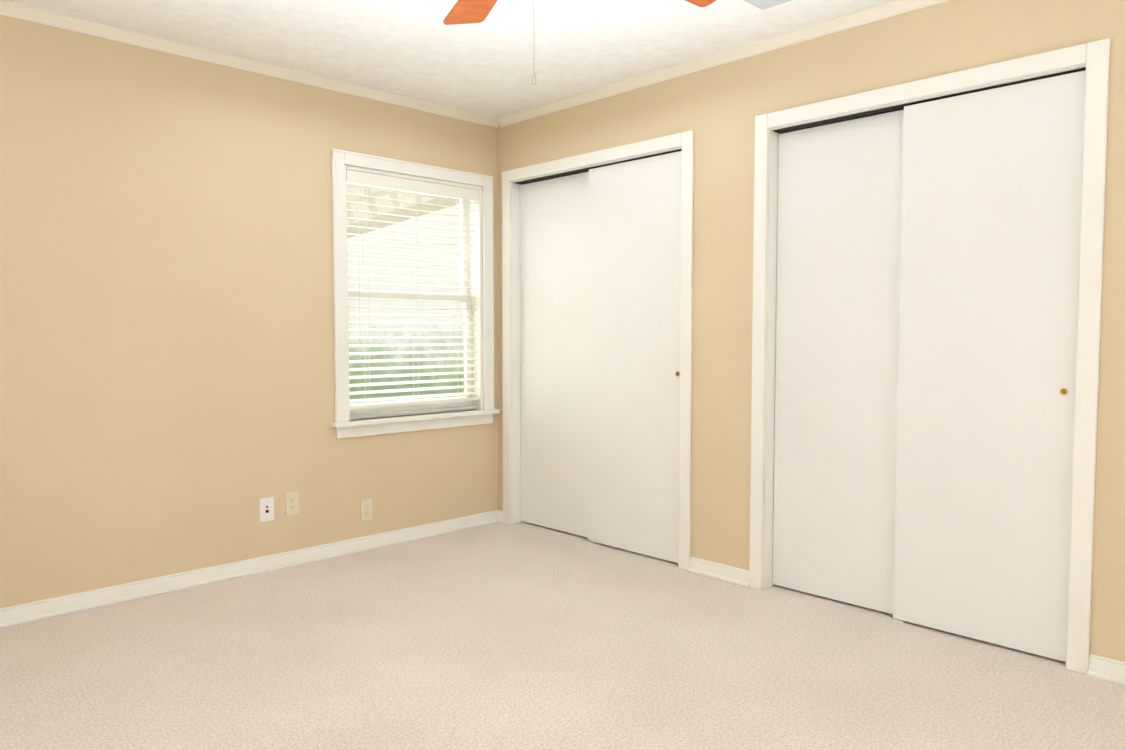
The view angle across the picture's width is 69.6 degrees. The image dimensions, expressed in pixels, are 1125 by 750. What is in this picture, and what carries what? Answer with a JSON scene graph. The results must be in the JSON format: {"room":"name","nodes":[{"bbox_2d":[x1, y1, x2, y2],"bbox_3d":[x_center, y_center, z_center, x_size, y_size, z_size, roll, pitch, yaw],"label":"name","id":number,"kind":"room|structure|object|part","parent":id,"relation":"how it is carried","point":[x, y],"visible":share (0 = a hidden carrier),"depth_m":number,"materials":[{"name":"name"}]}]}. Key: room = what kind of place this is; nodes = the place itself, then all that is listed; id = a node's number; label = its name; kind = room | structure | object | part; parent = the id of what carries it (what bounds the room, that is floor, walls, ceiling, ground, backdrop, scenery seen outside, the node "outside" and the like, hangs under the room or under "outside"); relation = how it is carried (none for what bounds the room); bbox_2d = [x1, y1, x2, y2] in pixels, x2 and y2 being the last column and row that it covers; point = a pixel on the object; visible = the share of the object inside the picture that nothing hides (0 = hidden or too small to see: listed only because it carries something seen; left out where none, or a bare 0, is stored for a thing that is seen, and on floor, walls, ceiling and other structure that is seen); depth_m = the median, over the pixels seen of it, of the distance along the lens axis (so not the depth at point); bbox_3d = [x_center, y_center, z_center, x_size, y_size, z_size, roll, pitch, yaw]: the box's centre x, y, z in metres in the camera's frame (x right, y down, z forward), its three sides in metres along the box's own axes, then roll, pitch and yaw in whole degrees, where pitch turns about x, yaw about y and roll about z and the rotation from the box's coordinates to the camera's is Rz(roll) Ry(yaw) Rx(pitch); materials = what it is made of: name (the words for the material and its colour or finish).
{"room":"empty bedroom","nodes":[
{"label":"empty bedroom","id":0,"kind":"room"},
{"bbox_2d":[0,15,498,607],"bbox_3d":[-1.465,-0.266,4.001,4.650,2.440,0.150,-3,4,-44],"label":"wall","id":1,"kind":"structure","parent":0,"point":[166,339],"depth_m":3.64,"materials":[{"name":"beige paint"}]},
{"bbox_2d":[0,0,495,127],"bbox_3d":[-1.668,-1.444,3.610,3.480,0.046,0.036,-3,4,-44],"label":"crown molding","id":2,"kind":"structure","parent":1,"relation":"attached to","point":[9,9],"depth_m":3.71,"materials":[{"name":"paint"}]},
{"bbox_2d":[0,510,499,627],"bbox_3d":[-1.673,0.933,3.740,3.600,0.072,0.023,-3,4,-44],"label":"baseboard","id":3,"kind":"structure","parent":1,"relation":"attached to","point":[35,610],"depth_m":3.81,"materials":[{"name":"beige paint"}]},
{"bbox_2d":[259,497,273,521],"bbox_3d":[-1.445,0.658,3.958,0.070,0.114,0.007,-3,4,-44],"label":"jack","id":4,"kind":"object","parent":1,"relation":"attached to","point":[266,509],"visible":1,"depth_m":3.96,"materials":[{"name":"white plastic"}]},
{"bbox_2d":[285,491,298,515],"bbox_3d":[-1.352,0.643,4.048,0.070,0.114,0.008,-3,4,-44],"label":"duplex electrical outlet","id":5,"kind":"object","parent":1,"relation":"attached to","point":[291,503],"visible":1,"depth_m":4.04,"materials":[{"name":"beige plastic"}]},
{"bbox_2d":[360,498,372,520],"bbox_3d":[-1.051,0.723,4.345,0.070,0.114,0.008,-3,4,-44],"label":"duplex electrical outlet","id":6,"kind":"object","parent":1,"relation":"attached to","point":[366,506],"visible":1,"depth_m":4.34,"materials":[{"name":"beige plastic"}]},
{"bbox_2d":[331,149,499,438],"bbox_3d":[-0.840,-0.432,4.567,1.091,1.484,0.200,-3,4,-44],"label":"window","id":7,"kind":"structure","parent":1,"relation":"in","point":[342,424],"depth_m":4.59,"materials":[{"name":"beige paint"}]},
{"bbox_3d":[-0.877,-0.442,4.604,0.871,1.288,0.074,-3,4,-44],"label":"double-hung window sash","id":8,"kind":"part","parent":7,"relation":"part of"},
{"bbox_2d":[346,170,478,408],"bbox_3d":[-0.824,-0.458,4.548,0.867,1.249,0.068,-3,4,-44],"label":"window blinds","id":9,"kind":"object","parent":7,"relation":"attached to","point":[370,179],"visible":0.88,"depth_m":4.53,"materials":[{"name":"white plastic"}]},
{"bbox_2d":[4,0,894,117],"bbox_3d":[0.228,-1.453,2.200,4.650,0.120,5.000,-3,4,-44],"label":"ceiling","id":10,"kind":"structure","parent":0,"point":[418,49],"depth_m":3.48,"materials":[{"name":"white paint"}]},
{"bbox_2d":[443,0,715,83],"bbox_3d":[-0.033,-1.040,1.986,1.328,0.680,1.357,-3,4,-44],"label":"ceiling fan","id":11,"kind":"object","parent":10,"relation":"hanging from","point":[468,11],"visible":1,"depth_m":2.49,"materials":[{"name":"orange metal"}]},
{"bbox_2d":[744,0,791,9],"bbox_3d":[0.840,-1.431,3.036,0.150,0.010,0.300,-3,4,-44],"label":"ceiling vent","id":12,"kind":"object","parent":10,"relation":"in","point":[762,4],"visible":1,"depth_m":3.12,"materials":[{"name":"white metal"}]},
{"bbox_2d":[0,522,1124,749],"bbox_3d":[0.228,1.093,2.333,4.650,0.100,5.000,-3,4,-44],"label":"floor","id":13,"kind":"structure","parent":0,"point":[512,636],"depth_m":2.81,"materials":[{"name":"carpet"}]},
{"bbox_2d":[497,0,1124,661],"bbox_3d":[1.344,-0.226,3.249,0.120,2.440,4.850,-3,4,-44],"label":"wall","id":14,"kind":"structure","parent":0,"point":[717,108],"depth_m":3.65,"materials":[{"name":"beige paint"}]},
{"bbox_2d":[520,172,588,536],"bbox_3d":[-0.016,-0.113,4.686,0.040,2.038,0.651,-3,4,-44],"label":"sliding door","id":15,"kind":"structure","parent":14,"relation":"in","point":[554,230],"depth_m":4.69,"materials":[{"name":"white paint"}]},
{"bbox_2d":[502,130,693,570],"bbox_3d":[0.180,-0.106,4.450,0.120,2.074,1.302,-3,4,-44],"label":"door frame","id":16,"kind":"structure","parent":14,"relation":"attached to","point":[515,367],"depth_m":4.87,"materials":[{"name":"beige paint"}]},
{"bbox_2d":[588,151,681,562],"bbox_3d":[0.381,-0.088,4.220,0.040,2.038,0.651,-3,4,-44],"label":"sliding closet door","id":17,"kind":"structure","parent":14,"relation":"in","point":[634,269],"depth_m":4.20,"materials":[{"name":"white paint"}]},
{"bbox_2d":[496,0,950,127],"bbox_3d":[1.236,-1.422,3.185,0.036,0.046,4.700,-3,4,-44],"label":"crown molding","id":18,"kind":"structure","parent":14,"relation":"attached to","point":[776,42],"depth_m":3.65,"materials":[{"name":"paint"}]},
{"bbox_2d":[499,510,1124,684],"bbox_3d":[1.245,0.956,3.310,0.023,0.072,4.687,-3,4,-44],"label":"baseboard","id":19,"kind":"structure","parent":14,"relation":"attached to","point":[1106,669],"depth_m":3.73,"materials":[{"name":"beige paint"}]},
{"bbox_2d":[773,110,903,613],"bbox_3d":[1.190,-0.048,3.451,0.040,2.038,0.616,-3,4,-44],"label":"sliding closet door","id":20,"kind":"structure","parent":14,"relation":"in","point":[838,278],"depth_m":3.44,"materials":[{"name":"white paint"}]},
{"bbox_2d":[749,38,1110,674],"bbox_3d":[1.374,-0.042,3.228,0.120,2.074,1.232,-3,4,-44],"label":"door frame","id":21,"kind":"structure","parent":14,"relation":"attached to","point":[774,132],"depth_m":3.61,"materials":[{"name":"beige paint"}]},
{"bbox_2d":[893,70,1085,661],"bbox_3d":[1.562,-0.025,3.010,0.040,2.038,0.616,-3,4,-44],"label":"sliding closet door","id":22,"kind":"structure","parent":14,"relation":"in","point":[990,226],"depth_m":2.98,"materials":[{"name":"white paint"}]},
{"label":"outside","id":23,"kind":"structure","parent":0,"visible":0},
{"bbox_2d":[347,183,459,237],"bbox_3d":[-3.231,-3.853,8.500,13.002,8.792,0.120,-3,4,-44],"label":"carport roof","id":24,"kind":"structure","parent":23,"point":[352,190],"depth_m":9.66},
{"bbox_2d":[347,204,463,403],"bbox_3d":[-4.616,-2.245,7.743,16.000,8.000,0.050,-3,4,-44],"label":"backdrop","id":25,"kind":"structure","parent":23,"point":[442,224],"depth_m":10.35,"materials":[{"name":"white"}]}
]}

